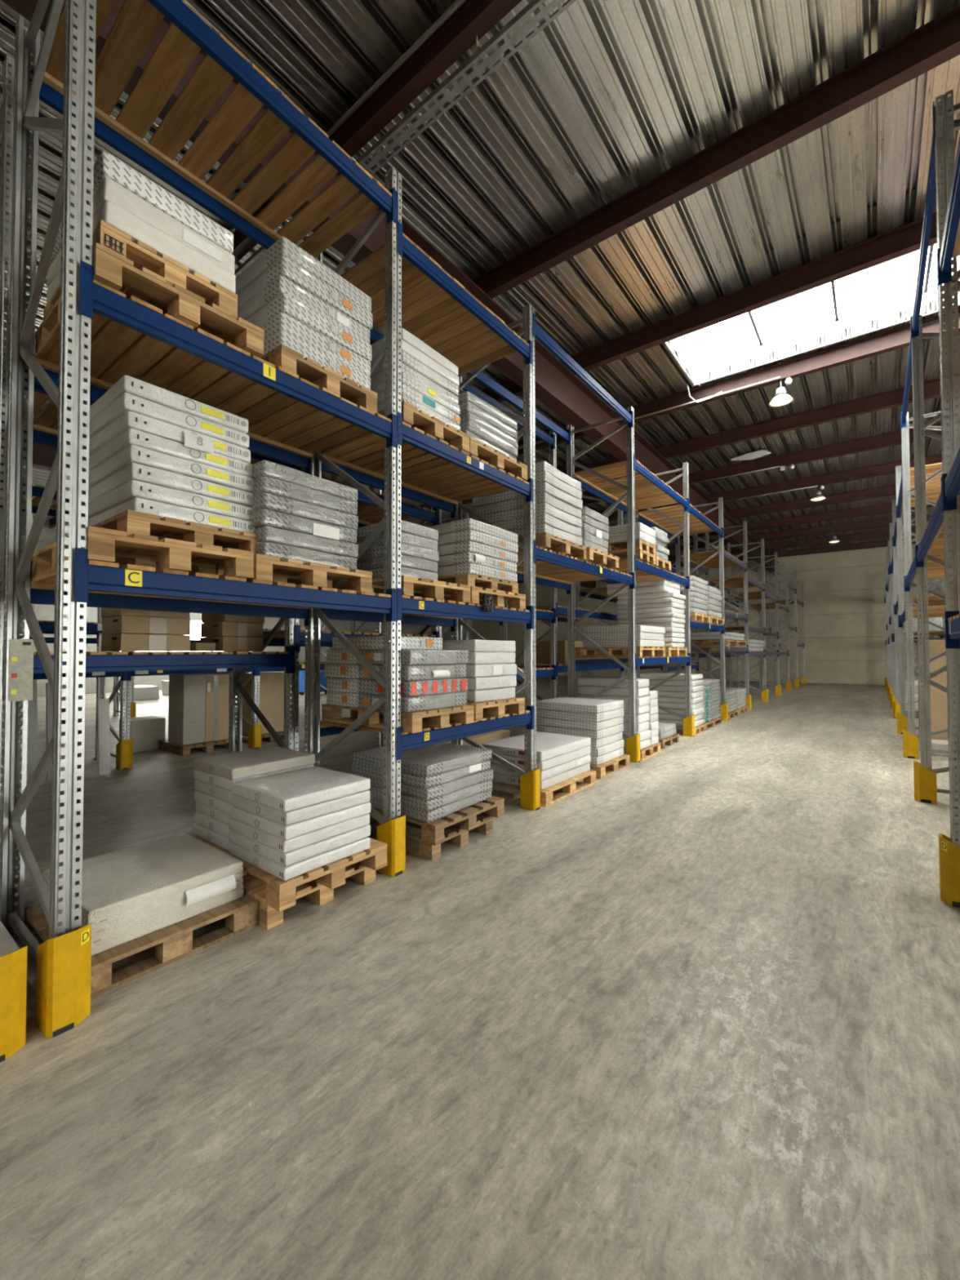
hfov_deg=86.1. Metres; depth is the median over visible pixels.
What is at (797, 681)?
guard
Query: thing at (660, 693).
carton
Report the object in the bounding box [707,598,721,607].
carton
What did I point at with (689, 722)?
guard
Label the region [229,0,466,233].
conduit
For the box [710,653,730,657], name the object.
beam
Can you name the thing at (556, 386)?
beam
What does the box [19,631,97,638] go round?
beam
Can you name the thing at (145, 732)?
box
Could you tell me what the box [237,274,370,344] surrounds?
carton
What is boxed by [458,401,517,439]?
carton
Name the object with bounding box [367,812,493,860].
pallet
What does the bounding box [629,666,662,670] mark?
beam
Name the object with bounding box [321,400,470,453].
pallet
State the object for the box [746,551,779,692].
frame
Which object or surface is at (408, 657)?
carton
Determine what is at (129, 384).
carton
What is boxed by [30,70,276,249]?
beam
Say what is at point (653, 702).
carton
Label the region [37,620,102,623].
deck
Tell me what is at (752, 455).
film patch
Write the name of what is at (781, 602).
deck
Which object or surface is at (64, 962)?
guard
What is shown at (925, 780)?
guard
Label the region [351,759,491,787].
carton
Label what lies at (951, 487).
beam
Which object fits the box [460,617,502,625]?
beam
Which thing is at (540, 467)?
carton
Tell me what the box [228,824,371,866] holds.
carton
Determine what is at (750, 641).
carton
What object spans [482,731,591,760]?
carton
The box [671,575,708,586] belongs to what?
carton
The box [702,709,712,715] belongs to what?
carton
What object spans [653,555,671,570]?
pallet
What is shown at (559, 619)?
beam
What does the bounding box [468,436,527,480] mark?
pallet
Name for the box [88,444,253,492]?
carton
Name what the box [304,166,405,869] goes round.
frame
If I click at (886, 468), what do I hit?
beam
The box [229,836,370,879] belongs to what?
carton
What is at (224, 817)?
carton
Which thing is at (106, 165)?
carton
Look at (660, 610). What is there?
carton
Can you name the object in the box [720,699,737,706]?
carton
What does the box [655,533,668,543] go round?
carton
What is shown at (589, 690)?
carton
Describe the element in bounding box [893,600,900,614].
beam
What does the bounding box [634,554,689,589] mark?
beam
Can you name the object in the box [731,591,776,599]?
deck
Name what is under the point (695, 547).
frame
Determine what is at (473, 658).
carton
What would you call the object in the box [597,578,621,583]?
beam
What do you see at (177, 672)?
beam
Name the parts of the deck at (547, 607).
rail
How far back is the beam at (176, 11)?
3.01 m
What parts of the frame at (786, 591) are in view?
post, post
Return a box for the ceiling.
[0,0,959,562]
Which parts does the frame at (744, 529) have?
post, post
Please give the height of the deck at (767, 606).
0.051 m
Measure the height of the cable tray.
0.085 m
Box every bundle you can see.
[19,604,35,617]
[111,684,159,701]
[161,680,168,695]
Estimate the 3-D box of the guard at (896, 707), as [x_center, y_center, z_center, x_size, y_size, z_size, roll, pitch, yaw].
[9.750,1.635,11.981,0.173,0.400,0.161,-1,-2,38]
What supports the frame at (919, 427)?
on the floor
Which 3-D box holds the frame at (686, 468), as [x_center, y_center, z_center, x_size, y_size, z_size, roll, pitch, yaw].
[3.503,-0.768,9.944,1.120,5.134,0.132,-1,-2,38]
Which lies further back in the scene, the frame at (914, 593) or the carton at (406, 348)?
the frame at (914, 593)
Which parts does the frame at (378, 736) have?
post, post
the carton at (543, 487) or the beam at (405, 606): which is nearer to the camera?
the beam at (405, 606)
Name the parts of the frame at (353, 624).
post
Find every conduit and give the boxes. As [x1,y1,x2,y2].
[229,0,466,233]
[624,376,780,421]
[690,466,780,484]
[723,485,817,502]
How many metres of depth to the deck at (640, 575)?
8.80 m
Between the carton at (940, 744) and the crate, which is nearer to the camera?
the crate
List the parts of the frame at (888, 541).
post, post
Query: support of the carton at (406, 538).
on the carton at (409, 550)
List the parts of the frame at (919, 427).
post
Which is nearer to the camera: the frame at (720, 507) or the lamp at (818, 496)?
the frame at (720, 507)
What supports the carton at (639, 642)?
on the pallet at (618, 651)
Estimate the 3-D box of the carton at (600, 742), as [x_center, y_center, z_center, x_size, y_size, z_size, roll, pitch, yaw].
[1.350,1.321,7.068,0.943,0.106,0.858,-1,-2,37]
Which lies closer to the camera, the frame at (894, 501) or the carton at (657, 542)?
the carton at (657, 542)
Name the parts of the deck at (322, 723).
rail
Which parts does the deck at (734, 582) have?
rail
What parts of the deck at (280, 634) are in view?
rail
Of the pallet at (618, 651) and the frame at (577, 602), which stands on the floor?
the frame at (577, 602)
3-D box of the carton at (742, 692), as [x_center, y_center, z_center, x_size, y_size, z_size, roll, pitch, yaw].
[6.415,1.381,13.500,0.913,0.075,0.958,-1,-2,38]
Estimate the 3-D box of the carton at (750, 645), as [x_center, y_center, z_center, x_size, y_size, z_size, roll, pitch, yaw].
[7.774,0.168,15.284,0.910,0.107,2.114,-1,-2,38]
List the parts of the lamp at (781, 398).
bulb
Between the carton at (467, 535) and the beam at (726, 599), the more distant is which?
the beam at (726, 599)
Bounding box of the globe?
[784,377,792,385]
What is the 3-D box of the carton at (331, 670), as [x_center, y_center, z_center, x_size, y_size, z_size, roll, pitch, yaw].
[-0.946,0.260,4.481,0.431,0.112,0.682,-1,-2,38]
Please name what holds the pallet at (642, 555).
on the deck at (640, 575)
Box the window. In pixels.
[662,187,959,386]
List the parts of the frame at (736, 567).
post, post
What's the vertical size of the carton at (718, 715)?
0.072 m
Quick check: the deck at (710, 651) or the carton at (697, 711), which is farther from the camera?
the deck at (710, 651)
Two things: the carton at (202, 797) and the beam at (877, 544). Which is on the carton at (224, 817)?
the carton at (202, 797)
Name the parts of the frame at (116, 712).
post, post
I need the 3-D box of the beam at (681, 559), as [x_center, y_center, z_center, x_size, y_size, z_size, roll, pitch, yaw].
[5.635,-1.989,13.574,0.066,0.235,2.766,-1,-2,38]
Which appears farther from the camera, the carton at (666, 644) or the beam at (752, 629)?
the beam at (752, 629)
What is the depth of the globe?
8.52 m
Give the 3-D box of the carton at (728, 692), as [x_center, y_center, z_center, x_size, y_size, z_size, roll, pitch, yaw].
[5.696,1.272,12.570,0.912,0.077,0.902,-1,-2,37]
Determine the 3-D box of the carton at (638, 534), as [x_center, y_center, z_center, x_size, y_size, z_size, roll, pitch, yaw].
[2.156,-1.531,8.086,0.999,0.122,0.672,-1,-2,38]
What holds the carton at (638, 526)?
on the carton at (638, 534)
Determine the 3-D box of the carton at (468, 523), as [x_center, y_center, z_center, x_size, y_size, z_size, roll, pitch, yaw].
[-0.240,-1.008,5.086,0.977,0.096,0.776,-1,-2,37]
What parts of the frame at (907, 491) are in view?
post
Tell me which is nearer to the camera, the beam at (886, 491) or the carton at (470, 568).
the carton at (470, 568)
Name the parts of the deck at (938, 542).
rail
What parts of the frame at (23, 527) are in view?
post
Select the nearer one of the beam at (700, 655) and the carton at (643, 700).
the carton at (643, 700)
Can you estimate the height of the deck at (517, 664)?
0.051 m
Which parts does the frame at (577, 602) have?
post, post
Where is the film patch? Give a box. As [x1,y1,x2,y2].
[729,449,770,460]
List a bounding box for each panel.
[17,680,37,785]
[45,682,66,781]
[97,698,110,773]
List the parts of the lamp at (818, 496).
bulb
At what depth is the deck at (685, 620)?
10.57 m
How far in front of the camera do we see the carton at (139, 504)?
2.78 m
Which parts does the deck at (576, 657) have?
rail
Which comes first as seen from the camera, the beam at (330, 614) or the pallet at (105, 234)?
the pallet at (105, 234)
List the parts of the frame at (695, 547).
post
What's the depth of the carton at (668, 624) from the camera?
8.89 m
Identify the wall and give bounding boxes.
[0,513,472,696]
[471,543,950,685]
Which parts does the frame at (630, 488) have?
post, post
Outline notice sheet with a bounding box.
[8,639,33,701]
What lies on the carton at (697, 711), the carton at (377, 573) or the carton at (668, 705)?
the carton at (668, 705)
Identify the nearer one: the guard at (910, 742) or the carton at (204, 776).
the carton at (204, 776)
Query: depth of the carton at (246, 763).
3.60 m
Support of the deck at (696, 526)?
on the beam at (694, 512)
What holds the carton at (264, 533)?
on the carton at (283, 552)
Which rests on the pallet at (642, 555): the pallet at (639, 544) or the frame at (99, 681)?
the pallet at (639, 544)
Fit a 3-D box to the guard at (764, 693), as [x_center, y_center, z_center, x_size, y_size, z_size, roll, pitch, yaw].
[8.977,1.732,16.164,0.176,0.400,0.156,-1,-2,38]
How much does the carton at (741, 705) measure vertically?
0.075 m
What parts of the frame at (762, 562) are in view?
post, post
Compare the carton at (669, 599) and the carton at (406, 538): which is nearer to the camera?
the carton at (406, 538)
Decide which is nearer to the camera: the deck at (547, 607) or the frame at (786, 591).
the deck at (547, 607)
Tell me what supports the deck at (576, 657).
on the beam at (657, 660)
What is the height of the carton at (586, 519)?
0.097 m
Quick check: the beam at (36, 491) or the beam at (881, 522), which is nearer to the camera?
the beam at (36, 491)
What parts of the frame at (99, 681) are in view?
post, post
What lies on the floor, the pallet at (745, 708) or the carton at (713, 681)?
the pallet at (745, 708)
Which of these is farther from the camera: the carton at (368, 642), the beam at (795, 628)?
the beam at (795, 628)
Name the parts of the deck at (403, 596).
rail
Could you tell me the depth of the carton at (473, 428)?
4.74 m
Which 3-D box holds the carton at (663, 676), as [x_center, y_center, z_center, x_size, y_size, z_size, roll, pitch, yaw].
[3.797,0.726,10.225,1.052,0.107,0.698,-1,-2,38]
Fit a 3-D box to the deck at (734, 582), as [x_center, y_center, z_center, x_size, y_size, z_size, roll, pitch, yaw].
[7.729,-1.708,15.452,1.061,0.051,2.670,-1,-2,38]
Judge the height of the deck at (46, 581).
0.051 m
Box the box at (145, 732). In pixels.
[119,715,165,752]
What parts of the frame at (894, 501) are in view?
post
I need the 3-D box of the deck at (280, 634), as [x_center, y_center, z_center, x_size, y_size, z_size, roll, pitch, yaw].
[-1.474,-0.040,5.578,1.056,0.051,1.783,-1,-2,38]
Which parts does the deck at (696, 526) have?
rail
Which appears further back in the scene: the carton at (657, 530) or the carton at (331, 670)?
the carton at (657, 530)
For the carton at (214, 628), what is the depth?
4.51 m
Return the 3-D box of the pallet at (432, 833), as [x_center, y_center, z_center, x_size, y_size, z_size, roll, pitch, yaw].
[-0.497,1.463,4.480,1.100,0.144,0.900,-1,-2,37]
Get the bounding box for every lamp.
[768,380,794,407]
[809,485,826,501]
[828,532,839,542]
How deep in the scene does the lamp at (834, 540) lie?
19.69 m
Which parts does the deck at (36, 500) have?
rail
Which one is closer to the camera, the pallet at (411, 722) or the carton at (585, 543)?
the pallet at (411, 722)
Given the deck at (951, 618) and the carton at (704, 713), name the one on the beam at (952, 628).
the deck at (951, 618)
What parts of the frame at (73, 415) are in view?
plate, post, post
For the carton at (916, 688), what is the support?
on the carton at (916, 695)
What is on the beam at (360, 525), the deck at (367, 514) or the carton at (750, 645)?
the deck at (367, 514)
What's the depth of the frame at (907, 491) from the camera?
7.61 m
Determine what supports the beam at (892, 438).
attached to the ceiling
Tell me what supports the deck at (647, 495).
on the beam at (637, 467)
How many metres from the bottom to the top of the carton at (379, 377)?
0.083 m
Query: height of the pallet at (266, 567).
0.144 m
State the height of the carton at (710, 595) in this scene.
0.125 m
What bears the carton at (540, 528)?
on the pallet at (546, 540)
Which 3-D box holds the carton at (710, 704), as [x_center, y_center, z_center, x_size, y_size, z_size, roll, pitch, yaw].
[4.287,1.344,10.758,0.948,0.070,0.600,-1,-2,38]
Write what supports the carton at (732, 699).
on the carton at (734, 701)
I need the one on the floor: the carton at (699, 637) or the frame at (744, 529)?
the frame at (744, 529)
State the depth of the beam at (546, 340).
6.14 m
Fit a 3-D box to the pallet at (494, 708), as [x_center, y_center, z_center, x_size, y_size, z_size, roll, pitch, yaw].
[-0.234,0.631,4.990,1.100,0.144,0.760,-1,-2,38]
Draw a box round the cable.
[686,383,722,402]
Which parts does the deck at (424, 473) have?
rail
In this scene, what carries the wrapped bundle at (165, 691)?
on the floor
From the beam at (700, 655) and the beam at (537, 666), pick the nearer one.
the beam at (537, 666)
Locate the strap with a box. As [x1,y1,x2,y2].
[481,592,493,612]
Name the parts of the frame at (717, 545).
post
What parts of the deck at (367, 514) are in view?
standing panel, standing panel, rail, standing panel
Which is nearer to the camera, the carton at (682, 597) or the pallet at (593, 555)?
the pallet at (593, 555)
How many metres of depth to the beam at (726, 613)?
12.89 m
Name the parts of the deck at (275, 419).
rail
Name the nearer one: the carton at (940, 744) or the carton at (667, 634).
the carton at (940, 744)
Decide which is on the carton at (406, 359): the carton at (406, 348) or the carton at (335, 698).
the carton at (406, 348)
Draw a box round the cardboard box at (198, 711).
[168,673,229,745]
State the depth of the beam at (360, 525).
6.40 m
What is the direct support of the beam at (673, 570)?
attached to the frame at (695, 547)
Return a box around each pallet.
[23,893,258,998]
[30,525,253,579]
[35,242,263,387]
[43,219,237,335]
[91,509,258,554]
[158,738,228,755]
[187,833,387,911]
[215,553,372,592]
[235,731,291,743]
[243,862,376,929]
[259,343,377,413]
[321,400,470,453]
[321,703,474,733]
[333,575,471,603]
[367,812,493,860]
[368,795,504,845]
[409,586,525,608]
[436,573,518,593]
[449,697,524,720]
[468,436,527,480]
[491,769,595,806]
[517,532,586,559]
[565,546,618,568]
[573,646,665,656]
[590,754,629,778]
[591,548,655,564]
[607,538,655,555]
[611,647,687,656]
[623,742,660,760]
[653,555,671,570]
[657,733,679,749]
[675,723,705,735]
[684,612,710,622]
[684,639,746,646]
[704,715,722,730]
[710,615,724,625]
[728,709,738,719]
[736,705,748,715]
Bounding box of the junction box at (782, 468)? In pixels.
[780,465,785,471]
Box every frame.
[0,0,96,1017]
[0,54,14,795]
[22,482,33,529]
[93,607,132,768]
[112,675,134,716]
[227,672,259,739]
[228,617,299,752]
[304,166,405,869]
[312,619,333,699]
[350,492,382,716]
[374,489,441,747]
[441,511,469,639]
[451,303,536,795]
[499,431,557,737]
[566,406,636,752]
[574,488,624,697]
[623,506,668,678]
[635,462,691,729]
[661,533,698,673]
[675,497,725,706]
[689,544,721,687]
[705,520,749,697]
[708,556,739,687]
[727,538,766,697]
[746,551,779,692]
[757,562,789,689]
[768,571,797,686]
[777,577,804,683]
[884,563,921,681]
[884,572,917,679]
[886,553,926,684]
[887,540,933,689]
[889,521,943,695]
[892,499,951,719]
[895,465,944,728]
[901,411,951,758]
[911,312,959,801]
[933,88,959,905]
[942,577,945,631]
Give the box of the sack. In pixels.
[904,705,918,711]
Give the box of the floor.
[0,675,959,1279]
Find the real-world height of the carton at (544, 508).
0.107 m
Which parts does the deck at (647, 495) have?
rail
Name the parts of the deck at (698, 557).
rail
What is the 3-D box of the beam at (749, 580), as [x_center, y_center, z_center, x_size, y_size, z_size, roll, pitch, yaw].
[8.130,-1.667,15.142,0.066,0.235,2.766,-1,-2,38]
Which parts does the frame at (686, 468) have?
post, post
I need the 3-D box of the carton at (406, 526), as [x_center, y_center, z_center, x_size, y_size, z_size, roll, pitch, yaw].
[-0.815,-0.862,4.299,0.844,0.085,0.471,-1,-2,37]
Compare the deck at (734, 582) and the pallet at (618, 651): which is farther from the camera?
the deck at (734, 582)
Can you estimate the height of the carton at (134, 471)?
0.082 m
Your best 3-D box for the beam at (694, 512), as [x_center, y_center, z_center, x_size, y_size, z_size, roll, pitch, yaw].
[4.748,-2.493,10.771,0.066,0.235,2.766,-1,-2,38]
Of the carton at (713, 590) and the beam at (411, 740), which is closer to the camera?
the beam at (411, 740)
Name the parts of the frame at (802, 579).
post, post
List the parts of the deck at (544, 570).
rail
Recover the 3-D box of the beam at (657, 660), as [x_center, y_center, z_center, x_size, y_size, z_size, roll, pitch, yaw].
[3.062,0.339,8.511,0.066,0.235,2.766,-1,-2,38]
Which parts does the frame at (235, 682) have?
post, post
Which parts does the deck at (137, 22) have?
rail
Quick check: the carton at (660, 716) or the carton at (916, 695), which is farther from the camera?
the carton at (916, 695)
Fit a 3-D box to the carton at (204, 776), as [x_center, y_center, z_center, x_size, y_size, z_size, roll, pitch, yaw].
[-1.633,0.955,3.726,0.562,0.074,0.625,-1,-2,38]
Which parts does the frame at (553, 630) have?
post, post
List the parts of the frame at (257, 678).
post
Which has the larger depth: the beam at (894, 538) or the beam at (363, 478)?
the beam at (894, 538)
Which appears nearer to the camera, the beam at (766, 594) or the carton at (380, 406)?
the carton at (380, 406)
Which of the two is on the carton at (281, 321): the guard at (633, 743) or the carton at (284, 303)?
the carton at (284, 303)
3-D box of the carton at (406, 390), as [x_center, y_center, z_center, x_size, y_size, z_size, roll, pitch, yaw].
[-0.770,-1.887,4.439,1.002,0.083,0.698,-1,-2,38]
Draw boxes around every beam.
[0,0,522,474]
[0,421,57,448]
[0,437,595,588]
[0,480,69,502]
[0,505,69,516]
[0,622,102,632]
[1,0,778,574]
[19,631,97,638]
[20,582,309,626]
[24,361,310,474]
[29,633,97,643]
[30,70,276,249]
[32,671,127,680]
[33,382,296,470]
[33,646,294,673]
[47,4,959,528]
[74,547,396,621]
[79,260,397,448]
[127,667,257,680]
[146,0,397,223]
[190,640,199,642]
[257,663,325,675]
[263,638,332,646]
[294,624,439,651]
[296,466,439,525]
[315,718,362,743]
[316,462,454,518]
[320,608,454,631]
[358,523,367,527]
[369,329,384,342]
[396,587,533,629]
[396,705,534,759]
[397,221,533,364]
[397,411,533,502]
[417,378,955,510]
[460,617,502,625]
[462,377,555,448]
[466,369,569,444]
[471,422,941,518]
[481,212,942,402]
[501,606,555,622]
[515,665,556,679]
[516,537,915,582]
[516,573,570,594]
[517,308,959,455]
[517,665,551,667]
[532,312,633,427]
[533,539,635,588]
[535,617,577,626]
[555,602,618,621]
[556,662,623,676]
[572,475,628,512]
[573,657,630,664]
[577,589,617,602]
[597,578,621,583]
[600,453,942,520]
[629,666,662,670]
[633,453,688,511]
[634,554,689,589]
[635,653,690,670]
[636,515,677,543]
[666,502,933,541]
[666,514,931,551]
[666,526,915,560]
[667,662,698,672]
[668,567,697,577]
[679,556,707,575]
[688,500,723,537]
[689,617,724,633]
[690,648,708,653]
[698,651,719,659]
[708,581,729,594]
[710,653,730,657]
[723,484,896,519]
[723,546,747,571]
[724,597,738,607]
[724,607,748,622]
[724,643,748,653]
[731,595,743,602]
[732,652,744,655]
[747,577,764,591]
[747,624,765,635]
[748,649,765,657]
[764,591,777,603]
[765,631,778,638]
[765,649,778,657]
[777,601,788,612]
[778,650,789,657]
[787,582,796,593]
[787,624,797,631]
[796,599,804,607]
[797,643,804,648]
[888,612,891,624]
[889,549,894,573]
[891,630,896,641]
[892,512,897,546]
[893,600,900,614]
[895,465,902,518]
[897,604,907,626]
[900,325,915,427]
[903,556,919,591]
[910,101,935,339]
[915,475,943,568]
[936,134,959,288]
[941,448,959,512]
[944,610,959,648]
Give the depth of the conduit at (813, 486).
14.84 m
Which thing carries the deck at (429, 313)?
on the beam at (406, 249)
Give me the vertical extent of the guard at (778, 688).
0.400 m
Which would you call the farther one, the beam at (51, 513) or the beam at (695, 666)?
the beam at (695, 666)
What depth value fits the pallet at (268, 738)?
9.00 m
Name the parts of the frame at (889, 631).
post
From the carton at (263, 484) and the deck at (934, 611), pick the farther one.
the deck at (934, 611)
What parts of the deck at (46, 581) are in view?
rail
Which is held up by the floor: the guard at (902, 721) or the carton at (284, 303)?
the guard at (902, 721)
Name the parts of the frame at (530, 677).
post, post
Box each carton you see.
[40,833,244,955]
[45,200,235,306]
[46,177,235,288]
[48,150,234,266]
[88,392,249,448]
[88,410,250,462]
[88,427,253,477]
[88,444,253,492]
[88,462,253,506]
[88,480,254,521]
[88,497,254,533]
[89,374,248,433]
[100,607,190,618]
[101,633,190,651]
[102,615,191,635]
[190,642,215,651]
[191,822,231,850]
[193,764,314,790]
[193,812,229,837]
[194,746,314,779]
[194,779,234,803]
[194,790,233,813]
[195,801,231,825]
[200,622,262,637]
[200,636,263,651]
[201,613,264,623]
[223,525,358,557]
[228,813,369,853]
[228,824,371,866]
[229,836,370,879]
[230,801,370,839]
[231,765,370,811]
[231,790,369,825]
[235,236,371,313]
[235,541,357,569]
[237,255,373,330]
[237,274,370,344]
[246,293,371,360]
[250,475,357,515]
[250,493,358,529]
[250,509,356,543]
[252,460,357,502]
[259,311,370,377]
[260,330,370,389]
[324,663,361,678]
[325,649,359,663]
[326,677,364,693]
[326,690,364,706]
[332,635,442,649]
[336,566,437,584]
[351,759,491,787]
[352,742,492,776]
[353,768,492,799]
[354,520,437,540]
[355,531,437,551]
[356,542,439,561]
[356,555,438,572]
[358,663,466,680]
[358,677,467,696]
[358,691,466,712]
[360,649,468,665]
[367,778,492,811]
[368,339,458,386]
[368,788,491,822]
[369,362,458,404]
[370,328,458,376]
[370,351,458,395]
[370,372,460,414]
[377,382,460,425]
[377,394,460,431]
[426,518,518,542]
[433,563,517,582]
[436,528,518,552]
[436,540,517,563]
[437,551,516,573]
[441,640,515,652]
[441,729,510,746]
[457,390,518,430]
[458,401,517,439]
[458,421,517,457]
[459,411,517,447]
[463,430,515,459]
[464,675,516,689]
[464,686,515,702]
[465,663,516,677]
[466,652,515,664]
[471,493,581,519]
[471,502,581,528]
[472,471,582,499]
[472,481,582,509]
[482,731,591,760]
[489,746,591,770]
[490,754,590,780]
[490,762,590,790]
[492,512,581,536]
[506,523,582,546]
[535,461,581,490]
[535,640,586,652]
[535,652,586,662]
[536,697,623,713]
[536,707,623,722]
[536,715,623,730]
[536,723,623,739]
[577,676,648,688]
[577,685,648,697]
[577,693,649,706]
[580,506,608,524]
[580,515,608,533]
[580,531,608,547]
[581,523,608,540]
[582,539,608,554]
[582,624,665,633]
[582,631,663,639]
[582,639,664,647]
[588,731,622,747]
[589,739,624,756]
[590,747,623,764]
[606,579,679,589]
[606,585,679,596]
[608,522,656,537]
[608,530,655,546]
[616,596,684,605]
[617,591,685,599]
[617,601,685,609]
[617,607,684,614]
[617,612,684,619]
[617,617,684,624]
[617,622,684,628]
[622,712,649,723]
[622,720,648,732]
[622,729,650,741]
[622,738,650,750]
[623,703,649,714]
[640,672,702,680]
[645,684,703,692]
[647,690,657,699]
[647,697,657,706]
[647,705,657,714]
[647,712,657,722]
[647,720,658,729]
[648,679,703,686]
[648,735,658,745]
[649,527,667,537]
[649,728,658,737]
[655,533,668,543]
[655,539,664,547]
[655,544,669,555]
[655,551,667,560]
[657,642,684,647]
[657,690,703,697]
[657,696,703,704]
[657,702,702,710]
[657,706,703,715]
[657,712,702,720]
[657,718,703,726]
[657,722,675,733]
[657,728,675,739]
[658,637,684,642]
[661,632,684,637]
[665,626,684,633]
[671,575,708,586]
[673,581,708,591]
[679,586,708,595]
[681,591,708,600]
[683,602,708,610]
[683,607,707,615]
[689,596,708,605]
[690,631,744,637]
[690,635,743,640]
[701,699,711,704]
[702,679,720,684]
[702,681,711,686]
[702,688,711,693]
[702,692,712,697]
[702,695,711,701]
[702,702,711,707]
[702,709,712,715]
[702,713,711,719]
[703,684,711,689]
[703,706,712,711]
[703,716,711,723]
[706,604,721,612]
[707,586,721,595]
[707,591,721,600]
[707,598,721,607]
[707,609,722,617]
[711,682,720,687]
[711,685,719,690]
[711,688,719,693]
[711,693,720,697]
[711,696,720,702]
[711,699,720,705]
[711,702,720,708]
[711,706,720,712]
[711,710,720,715]
[711,713,720,719]
[716,647,763,651]
[719,686,746,693]
[719,689,736,695]
[720,693,737,698]
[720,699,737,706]
[725,696,737,702]
[728,639,764,644]
[728,643,764,647]
[728,702,737,709]
[728,706,736,712]
[735,702,746,708]
[736,690,746,696]
[736,693,746,698]
[736,697,746,702]
[736,699,746,705]
[898,679,918,686]
[898,685,918,693]
[899,698,918,705]
[901,692,918,698]
[916,640,954,740]
[922,738,954,756]
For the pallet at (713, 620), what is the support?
on the deck at (685, 620)
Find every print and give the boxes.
[518,751,526,755]
[518,760,526,764]
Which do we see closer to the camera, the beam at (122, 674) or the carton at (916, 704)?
the beam at (122, 674)
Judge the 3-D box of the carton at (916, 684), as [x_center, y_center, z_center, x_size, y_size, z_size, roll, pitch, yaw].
[10.637,1.043,12.361,0.830,0.150,0.630,-1,-2,36]
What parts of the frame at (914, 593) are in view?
post, post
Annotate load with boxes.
[897,617,942,631]
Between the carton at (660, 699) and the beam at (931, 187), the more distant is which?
the carton at (660, 699)
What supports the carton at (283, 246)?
on the carton at (284, 266)
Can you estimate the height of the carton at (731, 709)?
0.077 m
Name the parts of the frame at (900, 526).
post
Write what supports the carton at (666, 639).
on the carton at (666, 644)
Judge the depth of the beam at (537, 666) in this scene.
9.82 m
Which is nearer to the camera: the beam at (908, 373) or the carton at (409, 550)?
the carton at (409, 550)
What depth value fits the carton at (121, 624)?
3.89 m
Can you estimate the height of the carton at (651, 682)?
0.107 m
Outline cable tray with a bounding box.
[235,0,576,275]
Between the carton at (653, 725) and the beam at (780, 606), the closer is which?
the carton at (653, 725)
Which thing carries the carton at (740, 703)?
on the carton at (741, 705)
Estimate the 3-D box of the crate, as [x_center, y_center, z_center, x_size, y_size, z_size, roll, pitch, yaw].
[-2.328,1.481,2.267,0.724,0.300,0.344,-1,-2,38]
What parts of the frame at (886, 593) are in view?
post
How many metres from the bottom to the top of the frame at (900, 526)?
5.134 m
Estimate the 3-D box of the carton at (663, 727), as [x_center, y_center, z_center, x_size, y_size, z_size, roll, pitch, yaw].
[2.870,1.500,8.895,0.801,0.085,0.811,-1,-2,37]
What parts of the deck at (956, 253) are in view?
rail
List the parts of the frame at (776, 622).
post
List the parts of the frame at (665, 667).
post, post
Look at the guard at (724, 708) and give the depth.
11.70 m
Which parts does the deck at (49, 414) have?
rail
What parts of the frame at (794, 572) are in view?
post, post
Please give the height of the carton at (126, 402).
0.082 m
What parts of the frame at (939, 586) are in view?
post, post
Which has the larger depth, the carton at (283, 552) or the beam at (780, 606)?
the beam at (780, 606)
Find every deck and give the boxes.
[0,479,69,512]
[1,391,260,464]
[30,560,391,608]
[33,651,288,654]
[34,279,391,458]
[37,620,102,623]
[42,0,391,257]
[262,628,363,632]
[262,630,435,638]
[298,661,326,664]
[301,468,435,525]
[320,595,529,618]
[320,708,529,735]
[321,421,529,504]
[340,233,529,377]
[503,604,553,612]
[515,546,632,584]
[515,662,610,666]
[518,666,553,671]
[535,605,618,618]
[572,459,686,511]
[573,655,688,660]
[578,586,617,599]
[600,558,687,582]
[629,663,697,666]
[636,503,721,537]
[679,550,746,569]
[683,620,723,626]
[684,645,747,648]
[709,576,764,589]
[710,651,764,653]
[724,609,746,617]
[724,626,764,631]
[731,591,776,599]
[747,603,787,610]
[771,598,803,604]
[892,631,945,635]
[894,594,959,608]
[899,606,951,617]
[900,462,942,510]
[905,548,959,581]
[918,492,959,553]
[939,213,959,257]
[947,613,959,621]
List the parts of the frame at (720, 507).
post, post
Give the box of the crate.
[0,920,20,956]
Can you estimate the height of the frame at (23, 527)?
5.134 m
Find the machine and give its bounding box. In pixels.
[298,669,328,694]
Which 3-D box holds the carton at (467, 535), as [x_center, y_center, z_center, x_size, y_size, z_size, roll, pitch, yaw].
[-0.235,-0.909,5.082,0.980,0.096,0.775,-1,-2,37]
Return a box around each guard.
[0,946,26,1062]
[35,923,91,1038]
[115,738,133,769]
[129,702,135,717]
[248,724,262,749]
[376,814,405,876]
[520,768,540,810]
[626,733,639,762]
[683,714,694,737]
[720,702,728,720]
[745,694,751,709]
[761,688,768,702]
[775,684,781,695]
[786,680,791,690]
[794,677,799,687]
[801,675,806,684]
[886,683,890,694]
[888,688,893,700]
[890,693,896,708]
[893,701,902,719]
[896,711,907,733]
[902,729,919,759]
[913,760,937,804]
[937,832,959,907]
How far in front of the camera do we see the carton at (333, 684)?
4.20 m
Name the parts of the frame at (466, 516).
post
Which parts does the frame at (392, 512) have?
post, post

